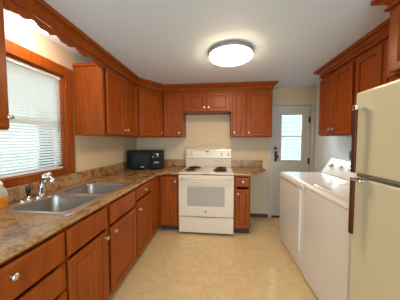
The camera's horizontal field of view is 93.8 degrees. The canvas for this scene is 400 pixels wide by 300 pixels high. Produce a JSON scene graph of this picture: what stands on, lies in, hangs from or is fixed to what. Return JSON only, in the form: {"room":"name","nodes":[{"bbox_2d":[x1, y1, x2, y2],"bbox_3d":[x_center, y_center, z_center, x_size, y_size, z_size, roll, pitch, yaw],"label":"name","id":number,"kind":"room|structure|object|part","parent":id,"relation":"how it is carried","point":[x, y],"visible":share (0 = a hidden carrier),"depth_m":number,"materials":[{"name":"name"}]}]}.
{"room":"kitchen","nodes":[
{"label":"kitchen","id":0,"kind":"room"},
{"bbox_2d":[4,13,136,188],"bbox_3d":[-1.505,0.185,0.731,0.120,2.240,5.530,0,3,6],"label":"wall","id":1,"kind":"structure","parent":0,"point":[91,152],"depth_m":2.01,"materials":[{"name":"beige paint"}]},
{"bbox_2d":[0,0,13,129],"bbox_3d":[-1.243,-0.468,0.793,0.376,0.735,0.530,0,3,6],"label":"upper cabinet","id":2,"kind":"object","parent":1,"relation":"attached to","point":[5,116],"visible":1,"depth_m":1.01,"materials":[{"name":"brown wood"}]},
{"bbox_3d":[-1.047,-0.181,1.027,0.029,0.031,0.031,0,3,6],"label":"knob","id":3,"kind":"part","parent":2,"relation":"part of","materials":[{"name":"silver metal"}]},
{"bbox_2d":[0,105,58,175],"bbox_3d":[-1.463,-0.244,1.513,0.046,0.906,0.674,0,3,6],"label":"window","id":4,"kind":"structure","parent":1,"relation":"in","point":[53,166],"depth_m":1.71,"materials":[{"name":"white"}]},
{"bbox_2d":[0,56,62,178],"bbox_3d":[-1.389,-0.246,1.506,0.041,0.876,0.643,0,3,6],"label":"window blind","id":5,"kind":"object","parent":4,"relation":"attached to","point":[33,86],"visible":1,"depth_m":1.53,"materials":[{"name":"white plastic"}]},
{"bbox_3d":[-1.392,0.184,1.526,0.020,0.015,0.639,0,3,6],"label":"rail","id":6,"kind":"part","parent":5,"relation":"part of","materials":[{"name":"white plastic"}]},
{"bbox_3d":[-1.377,-0.240,1.505,0.001,0.833,0.465,0,3,6],"label":"ladder cord","id":7,"kind":"part","parent":5,"relation":"part of","materials":[{"name":"white fabric"}]},
{"bbox_3d":[-1.452,-0.028,1.522,0.004,0.414,0.615,0,3,6],"label":"pane","id":8,"kind":"part","parent":4,"relation":"part of","materials":[{"name":"clear glass"}]},
{"bbox_2d":[0,38,74,187],"bbox_3d":[-1.381,-0.268,1.504,0.084,1.050,0.865,0,3,6],"label":"trim","id":9,"kind":"structure","parent":1,"relation":"attached to","point":[66,90],"depth_m":1.81,"materials":[{"name":"brown wood"}]},
{"bbox_2d":[6,159,185,203],"bbox_3d":[-0.854,0.301,1.926,0.931,0.118,3.027,0,3,6],"label":"backsplash","id":10,"kind":"structure","parent":1,"relation":"attached to","point":[15,193],"depth_m":1.90,"materials":[{"name":"brown stone"}]},
{"bbox_2d":[72,62,137,136],"bbox_3d":[-1.088,-0.541,2.319,0.376,0.735,0.809,0,3,6],"label":"upper cabinet","id":11,"kind":"object","parent":1,"relation":"attached to","point":[105,101],"visible":0.99,"depth_m":1.96,"materials":[{"name":"brown wood"}]},
{"bbox_2d":[3,0,102,67],"bbox_3d":[-1.043,-0.839,1.464,0.019,0.058,0.877,0,3,6],"label":"valance","id":12,"kind":"object","parent":11,"relation":"attached to","point":[10,6],"visible":0.99,"depth_m":1.27,"materials":[{"name":"brown wood"}]},
{"bbox_3d":[-1.166,-0.875,1.911,0.295,0.030,0.014,0,3,6],"label":"trim","id":13,"kind":"part","parent":11,"relation":"part of","materials":[{"name":"brown wood"}]},
{"bbox_3d":[-0.957,-0.521,2.138,0.019,0.688,0.355,0,3,6],"label":"door","id":14,"kind":"part","parent":11,"relation":"part of","materials":[{"name":"brown wood"}]},
{"bbox_3d":[-0.962,-0.541,2.313,0.012,0.735,0.795,0,3,6],"label":"frame","id":15,"kind":"part","parent":11,"relation":"part of","materials":[{"name":"brown wood"}]},
{"bbox_3d":[-0.920,-0.539,2.502,0.019,0.688,0.351,0,3,6],"label":"door","id":16,"kind":"part","parent":11,"relation":"part of","materials":[{"name":"brown wood"}]},
{"bbox_2d":[11,0,277,91],"bbox_3d":[-0.392,-0.955,2.204,1.457,0.101,3.616,3,4,43],"label":"crown molding","id":17,"kind":"structure","parent":1,"relation":"attached to","point":[39,9],"depth_m":1.88,"materials":[{"name":"brown wood"}]},
{"bbox_2d":[133,86,166,137],"bbox_3d":[-0.894,-0.577,3.059,0.611,0.735,0.699,0,3,6],"label":"upper cabinet","id":18,"kind":"object","parent":1,"relation":"attached to","point":[149,101],"visible":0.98,"depth_m":2.86,"materials":[{"name":"brown wood"}]},
{"bbox_3d":[-0.749,-0.557,2.876,0.019,0.688,0.414,2,4,42],"label":"door","id":19,"kind":"part","parent":18,"relation":"part of","materials":[{"name":"brown wood"}]},
{"bbox_2d":[4,0,389,89],"bbox_3d":[0.102,-0.976,0.511,3.350,0.100,5.770,0,3,6],"label":"ceiling","id":20,"kind":"structure","parent":0,"point":[159,41],"depth_m":1.57,"materials":[{"name":"white paint"}]},
{"bbox_2d":[32,21,47,33],"bbox_3d":[-1.140,-0.910,1.355,0.116,0.112,0.116,0,3,6],"label":"light","id":21,"kind":"object","parent":20,"relation":"attached to","point":[35,26],"visible":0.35,"depth_m":1.33,"materials":[{"name":"white"}]},
{"bbox_2d":[209,41,252,65],"bbox_3d":[0.309,-0.947,1.890,0.444,0.088,0.444,0,3,6],"label":"ceiling light","id":22,"kind":"object","parent":20,"relation":"attached to","point":[227,53],"visible":1,"depth_m":1.77,"materials":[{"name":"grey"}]},
{"bbox_2d":[109,217,317,299],"bbox_3d":[0.102,1.362,0.624,3.350,0.100,5.770,0,3,6],"label":"floor","id":23,"kind":"structure","parent":0,"point":[256,264],"depth_m":1.95,"materials":[{"name":"beige tile"}]},
{"bbox_2d":[0,229,66,299],"bbox_3d":[-1.089,0.871,0.825,0.690,0.859,0.556,0,3,6],"label":"base cabinet","id":24,"kind":"object","parent":23,"relation":"on","point":[38,272],"visible":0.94,"depth_m":0.90,"materials":[{"name":"brown wood"}]},
{"bbox_3d":[-0.761,0.519,0.766,0.029,0.031,0.031,0,3,6],"label":"knob","id":25,"kind":"part","parent":24,"relation":"part of","materials":[{"name":"silver metal"}]},
{"bbox_3d":[-0.784,0.720,0.790,0.019,0.141,0.533,0,3,6],"label":"drawer","id":26,"kind":"part","parent":24,"relation":"part of","materials":[{"name":"brown wood"}]},
{"bbox_3d":[-0.784,0.883,0.798,0.019,0.140,0.533,0,3,6],"label":"drawer","id":27,"kind":"part","parent":24,"relation":"part of","materials":[{"name":"brown wood"}]},
{"bbox_2d":[63,189,136,299],"bbox_3d":[-1.016,0.836,1.543,0.690,0.859,0.888,0,3,6],"label":"base cabinet","id":28,"kind":"object","parent":23,"relation":"on","point":[100,249],"visible":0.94,"depth_m":1.38,"materials":[{"name":"brown wood"}]},
{"bbox_3d":[-0.737,0.526,1.250,0.019,0.158,0.374,0,3,6],"label":"false drawer","id":29,"kind":"part","parent":28,"relation":"part of","materials":[{"name":"brown wood"}]},
{"bbox_3d":[-0.737,0.901,1.268,0.019,0.549,0.374,0,3,6],"label":"door","id":30,"kind":"part","parent":28,"relation":"part of","materials":[{"name":"brown wood"}]},
{"bbox_2d":[0,159,185,262],"bbox_3d":[-0.854,0.314,1.927,0.931,0.144,3.027,0,3,6],"label":"countertop","id":31,"kind":"structure","parent":28,"relation":"on","point":[19,232],"depth_m":1.36,"materials":[{"name":"brown stone"}]},
{"bbox_2d":[34,173,55,197],"bbox_3d":[-1.233,0.278,1.502,0.159,0.190,0.100,0,3,6],"label":"faucet","id":32,"kind":"object","parent":31,"relation":"on","point":[41,191],"visible":1,"depth_m":1.49,"materials":[{"name":"silver metal"}]},
{"bbox_3d":[-1.224,0.240,1.500,0.140,0.080,0.046,0,3,6],"label":"spout","id":33,"kind":"part","parent":32,"relation":"part of","materials":[{"name":"silver metal"}]},
{"bbox_2d":[0,182,130,227],"bbox_3d":[-1.033,0.456,1.583,0.566,0.173,0.837,0,3,6],"label":"sink","id":34,"kind":"object","parent":31,"relation":"in","point":[69,200],"visible":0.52,"depth_m":1.53,"materials":[{"name":"silver metal"}]},
{"bbox_2d":[0,181,8,208],"bbox_3d":[-1.319,0.295,1.237,0.054,0.182,0.074,0,3,6],"label":"dish soap bottle","id":35,"kind":"object","parent":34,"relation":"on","point":[4,198],"visible":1,"depth_m":1.24,"materials":[{"name":"orange plastic"}]},
{"bbox_2d":[25,186,31,200],"bbox_3d":[-1.298,0.325,1.413,0.044,0.104,0.044,0,3,6],"label":"sprayer","id":36,"kind":"object","parent":34,"relation":"on","point":[27,188],"visible":0.99,"depth_m":1.40,"materials":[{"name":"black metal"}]},
{"bbox_3d":[-1.032,0.466,1.373,0.417,0.173,0.355,0,3,6],"label":"bowl","id":37,"kind":"part","parent":34,"relation":"part of","materials":[{"name":"silver metal"}]},
{"bbox_3d":[-0.991,0.446,1.784,0.417,0.173,0.362,0,3,6],"label":"bowl","id":38,"kind":"part","parent":34,"relation":"part of","materials":[{"name":"silver metal"}]},
{"bbox_2d":[127,150,163,168],"bbox_3d":[-0.882,0.154,3.061,0.558,0.302,0.284,0,3,-4],"label":"microwave","id":39,"kind":"object","parent":31,"relation":"on","point":[136,159],"visible":0.98,"depth_m":2.95,"materials":[{"name":"black plastic"}]},
{"bbox_3d":[-0.965,0.153,2.960,0.372,0.282,0.026,0,3,-4],"label":"door","id":40,"kind":"part","parent":39,"relation":"part of","materials":[{"name":"black glass"}]},
{"bbox_3d":[-0.688,0.152,2.980,0.177,0.282,0.026,0,3,-4],"label":"control panel","id":41,"kind":"part","parent":39,"relation":"part of","materials":[{"name":"black plastic"}]},
{"bbox_3d":[-0.691,0.504,1.703,0.019,0.158,0.437,0,3,6],"label":"false drawer","id":42,"kind":"part","parent":28,"relation":"part of","materials":[{"name":"brown wood"}]},
{"bbox_3d":[-0.691,0.879,1.721,0.019,0.549,0.437,0,3,6],"label":"door","id":43,"kind":"part","parent":28,"relation":"part of","materials":[{"name":"brown wood"}]},
{"bbox_2d":[121,180,151,256],"bbox_3d":[-0.948,0.804,2.211,0.690,0.859,0.454,0,3,6],"label":"base cabinet","id":44,"kind":"object","parent":23,"relation":"on","point":[143,196],"visible":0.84,"depth_m":2.14,"materials":[{"name":"brown wood"}]},
{"bbox_3d":[-0.666,0.759,2.180,0.013,0.765,0.454,0,3,6],"label":"frame","id":45,"kind":"part","parent":44,"relation":"part of","materials":[{"name":"brown wood"}]},
{"bbox_3d":[-0.643,0.462,2.168,0.019,0.118,0.426,0,3,6],"label":"drawer","id":46,"kind":"part","parent":44,"relation":"part of","materials":[{"name":"brown wood"}]},
{"bbox_3d":[-0.643,0.837,2.186,0.019,0.589,0.426,0,3,6],"label":"door","id":47,"kind":"part","parent":44,"relation":"part of","materials":[{"name":"brown wood"}]},
{"bbox_2d":[150,175,159,235],"bbox_3d":[-0.653,0.784,2.624,0.090,0.859,0.422,0,3,6],"label":"cabinet filler","id":48,"kind":"object","parent":23,"relation":"on","point":[155,184],"visible":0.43,"depth_m":2.58,"materials":[{"name":"brown wood"}]},
{"bbox_2d":[160,174,178,229],"bbox_3d":[-0.420,0.764,3.059,0.282,0.859,0.728,0,3,6],"label":"base cabinet","id":49,"kind":"object","parent":23,"relation":"on","point":[169,183],"visible":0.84,"depth_m":2.73,"materials":[{"name":"brown wood"}]},
{"bbox_2d":[178,147,233,234],"bbox_3d":[0.114,0.580,2.947,0.783,1.237,0.775,0,3,6],"label":"stove","id":50,"kind":"object","parent":23,"relation":"on","point":[206,183],"visible":1,"depth_m":2.64,"materials":[{"name":"white metal"}]},
{"bbox_3d":[0.078,0.401,2.579,0.714,0.034,0.052,0,3,6],"label":"handle","id":51,"kind":"part","parent":50,"relation":"part of","materials":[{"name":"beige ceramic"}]},
{"bbox_2d":[178,166,233,174],"bbox_3d":[0.112,0.307,2.913,0.783,0.047,0.616,0,3,6],"label":"cooktop","id":52,"kind":"object","parent":50,"relation":"in","point":[188,170],"depth_m":2.75,"materials":[{"name":"white metal"}]},
{"bbox_3d":[0.083,1.065,2.664,0.775,0.228,0.033,0,3,6],"label":"storage drawer","id":53,"kind":"part","parent":50,"relation":"part of","materials":[{"name":"white metal"}]},
{"bbox_3d":[0.083,0.647,2.639,0.775,0.590,0.043,0,3,6],"label":"oven door","id":54,"kind":"part","parent":50,"relation":"part of","materials":[{"name":"white metal"}]},
{"bbox_3d":[0.090,1.195,2.735,0.743,0.028,0.060,0,3,6],"label":"foot rail","id":55,"kind":"part","parent":50,"relation":"part of","materials":[{"name":"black metal"}]},
{"bbox_2d":[233,175,250,232],"bbox_3d":[0.626,0.769,2.953,0.226,0.859,0.728,0,3,6],"label":"base cabinet","id":56,"kind":"object","parent":23,"relation":"on","point":[241,222],"visible":0.91,"depth_m":2.63,"materials":[{"name":"brown wood"}]},
{"bbox_3d":[0.594,0.453,2.614,0.198,0.136,0.019,0,3,6],"label":"drawer","id":57,"kind":"part","parent":56,"relation":"part of","materials":[{"name":"brown wood"}]},
{"bbox_3d":[0.594,0.822,2.631,0.198,0.542,0.019,0,3,6],"label":"door","id":58,"kind":"part","parent":56,"relation":"part of","materials":[{"name":"brown wood"}]},
{"bbox_2d":[231,160,265,175],"bbox_3d":[0.781,0.266,2.920,0.540,0.144,0.718,0,3,6],"label":"countertop","id":59,"kind":"structure","parent":56,"relation":"on","point":[239,167],"depth_m":3.20,"materials":[{"name":"brown stone"}]},
{"bbox_2d":[279,157,356,272],"bbox_3d":[1.394,0.674,2.140,0.735,1.128,0.704,0,3,6],"label":"dryer","id":60,"kind":"object","parent":23,"relation":"on","point":[337,170],"visible":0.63,"depth_m":2.09,"materials":[{"name":"white paint"}]},
{"bbox_3d":[1.045,0.709,2.204,0.014,0.652,0.603,0,3,6],"label":"door","id":61,"kind":"part","parent":60,"relation":"part of","materials":[{"name":"white paint"}]},
{"bbox_2d":[303,184,350,299],"bbox_3d":[1.330,0.706,1.461,0.726,1.128,0.634,0,3,6],"label":"washer","id":62,"kind":"object","parent":23,"relation":"on","point":[327,238],"visible":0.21,"depth_m":1.45,"materials":[{"name":"white paint"}]},
{"bbox_3d":[1.251,0.335,1.452,0.445,0.007,0.540,0,3,6],"label":"lid","id":63,"kind":"part","parent":62,"relation":"part of","materials":[{"name":"white paint"}]},
{"bbox_2d":[348,79,399,299],"bbox_3d":[1.225,0.493,0.742,0.787,1.621,0.735,0,3,6],"label":"refrigerator","id":64,"kind":"object","parent":23,"relation":"on","point":[374,195],"visible":1,"depth_m":0.96,"materials":[{"name":"beige paint"}]},
{"bbox_3d":[0.875,0.327,1.079,0.014,0.313,0.028,0,3,6],"label":"handle","id":65,"kind":"part","parent":64,"relation":"part of","materials":[{"name":"brown plastic"}]},
{"bbox_3d":[0.875,-0.051,1.061,0.014,0.360,0.028,0,3,6],"label":"handle","id":66,"kind":"part","parent":64,"relation":"part of","materials":[{"name":"brown wood"}]},
{"bbox_3d":[0.908,0.708,0.784,0.056,1.070,0.735,0,3,6],"label":"fridge door","id":67,"kind":"part","parent":64,"relation":"part of","materials":[{"name":"beige paint"}]},
{"bbox_3d":[0.908,-0.083,0.746,0.056,0.470,0.735,0,3,6],"label":"freezer door","id":68,"kind":"part","parent":64,"relation":"part of","materials":[{"name":"beige paint"}]},
{"bbox_2d":[137,87,315,213],"bbox_3d":[0.387,0.058,3.375,3.350,2.240,0.120,0,3,6],"label":"wall","id":69,"kind":"structure","parent":0,"point":[201,130],"depth_m":3.29,"materials":[{"name":"beige paint"}]},
{"bbox_2d":[163,91,185,137],"bbox_3d":[-0.428,-0.583,3.175,0.322,0.735,0.376,0,3,6],"label":"upper cabinet","id":70,"kind":"object","parent":69,"relation":"attached to","point":[174,119],"visible":0.98,"depth_m":3.03,"materials":[{"name":"brown wood"}]},
{"bbox_3d":[-0.446,-0.564,3.028,0.284,0.688,0.019,0,3,6],"label":"door","id":71,"kind":"part","parent":70,"relation":"part of","materials":[{"name":"brown wood"}]},
{"bbox_2d":[183,90,230,114],"bbox_3d":[0.119,-0.779,3.110,0.776,0.337,0.376,0,3,6],"label":"upper cabinet","id":72,"kind":"object","parent":69,"relation":"attached to","point":[218,102],"visible":1,"depth_m":2.97,"materials":[{"name":"brown wood"}]},
{"bbox_3d":[-0.079,-0.761,2.981,0.348,0.290,0.019,0,3,6],"label":"door","id":73,"kind":"part","parent":72,"relation":"part of","materials":[{"name":"brown wood"}]},
{"bbox_3d":[0.284,-0.759,2.944,0.353,0.290,0.019,0,3,6],"label":"door","id":74,"kind":"part","parent":72,"relation":"part of","materials":[{"name":"brown wood"}]},
{"bbox_2d":[230,90,245,136],"bbox_3d":[0.617,-0.577,3.069,0.222,0.735,0.376,0,3,6],"label":"upper cabinet","id":75,"kind":"object","parent":69,"relation":"attached to","point":[238,97],"visible":1,"depth_m":2.92,"materials":[{"name":"brown wood"}]},
{"bbox_2d":[231,160,262,166],"bbox_3d":[0.816,0.236,3.266,0.538,0.118,0.020,0,3,6],"label":"backsplash","id":76,"kind":"structure","parent":69,"relation":"attached to","point":[234,163],"depth_m":3.26,"materials":[{"name":"brown stone"}]},
{"bbox_2d":[245,89,272,136],"bbox_3d":[0.929,-0.576,3.037,0.402,0.735,0.376,0,3,6],"label":"upper cabinet","id":77,"kind":"object","parent":69,"relation":"attached to","point":[258,101],"visible":0.98,"depth_m":2.89,"materials":[{"name":"brown wood"}]},
{"bbox_2d":[250,213,279,217],"bbox_3d":[1.327,1.153,3.276,1.071,0.062,0.038,0,3,6],"label":"baseboard","id":78,"kind":"structure","parent":69,"relation":"attached to","point":[251,214],"depth_m":3.29,"materials":[{"name":"brown wood"}]},
{"bbox_2d":[271,105,310,215],"bbox_3d":[1.556,0.209,3.210,0.620,1.930,0.116,0,3,6],"label":"door","id":79,"kind":"structure","parent":69,"relation":"in","point":[278,165],"depth_m":3.22,"materials":[{"name":"grey paint"}]},
{"bbox_2d":[268,101,314,217],"bbox_3d":[1.553,0.189,3.194,0.727,1.997,0.016,0,3,6],"label":"trim","id":80,"kind":"structure","parent":69,"relation":"attached to","point":[312,103],"depth_m":3.16,"materials":[{"name":"grey paint"}]},
{"bbox_2d":[314,85,351,171],"bbox_3d":[1.709,0.201,0.405,0.120,2.240,5.530,0,3,6],"label":"wall","id":81,"kind":"structure","parent":0,"point":[326,148],"depth_m":2.82,"materials":[{"name":"white paint"}]},
{"bbox_2d":[318,57,356,135],"bbox_3d":[1.641,-0.530,2.084,0.356,0.735,0.625,0,3,6],"label":"upper cabinet","id":82,"kind":"object","parent":81,"relation":"attached to","point":[337,88],"visible":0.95,"depth_m":2.03,"materials":[{"name":"brown wood"}]},
{"bbox_3d":[1.518,-0.526,2.248,0.019,0.688,0.295,0,3,6],"label":"door","id":83,"kind":"part","parent":82,"relation":"part of","materials":[{"name":"brown wood"}]},
{"bbox_3d":[1.487,-0.512,1.948,0.019,0.688,0.285,0,3,6],"label":"door","id":84,"kind":"part","parent":82,"relation":"part of","materials":[{"name":"brown wood"}]},
{"bbox_2d":[314,0,399,78],"bbox_3d":[1.431,-0.914,1.349,0.627,0.101,2.217,0,3,6],"label":"crown molding","id":85,"kind":"structure","parent":81,"relation":"attached to","point":[380,33],"depth_m":1.64,"materials":[{"name":"brown wood"}]},
{"bbox_2d":[354,38,399,104],"bbox_3d":[1.577,-0.500,1.459,0.356,0.735,0.630,0,3,6],"label":"upper cabinet","id":86,"kind":"object","parent":81,"relation":"attached to","point":[371,65],"visible":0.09,"depth_m":1.57,"materials":[{"name":"brown wood"}]},
{"bbox_3d":[1.454,-0.496,1.625,0.019,0.688,0.285,0,3,6],"label":"door","id":87,"kind":"part","parent":86,"relation":"part of","materials":[{"name":"brown wood"}]},
{"bbox_3d":[1.461,-0.501,1.471,0.012,0.735,0.630,0,3,6],"label":"frame","id":88,"kind":"part","parent":86,"relation":"part of","materials":[{"name":"brown wood"}]},
{"bbox_3d":[1.424,-0.482,1.325,0.019,0.688,0.295,0,3,6],"label":"door","id":89,"kind":"part","parent":86,"relation":"part of","materials":[{"name":"brown wood"}]},
{"bbox_2d":[387,3,399,76],"bbox_3d":[1.370,-0.630,0.696,0.616,0.402,0.870,0,3,6],"label":"upper cabinet","id":90,"kind":"object","parent":81,"relation":"attached to","point":[393,66],"visible":1,"depth_m":1.09,"materials":[{"name":"brown wood"}]},
{"bbox_3d":[1.123,-0.630,0.925,0.019,0.355,0.375,0,3,6],"label":"door","id":91,"kind":"part","parent":90,"relation":"part of","materials":[{"name":"brown wood"}]},
{"label":"outside","id":92,"kind":"structure","parent":0,"visible":0},
{"bbox_2d":[0,151,36,173],"bbox_3d":[0.505,1.499,5.052,60.000,0.200,70.000,0,3,6],"label":"ground","id":93,"kind":"structure","parent":92,"point":[27,151],"depth_m":14.29,"materials":[{"name":"grey"}]},
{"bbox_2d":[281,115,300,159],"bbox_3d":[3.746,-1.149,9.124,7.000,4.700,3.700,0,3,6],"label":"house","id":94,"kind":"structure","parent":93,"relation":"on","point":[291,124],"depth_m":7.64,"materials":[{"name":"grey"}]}
]}

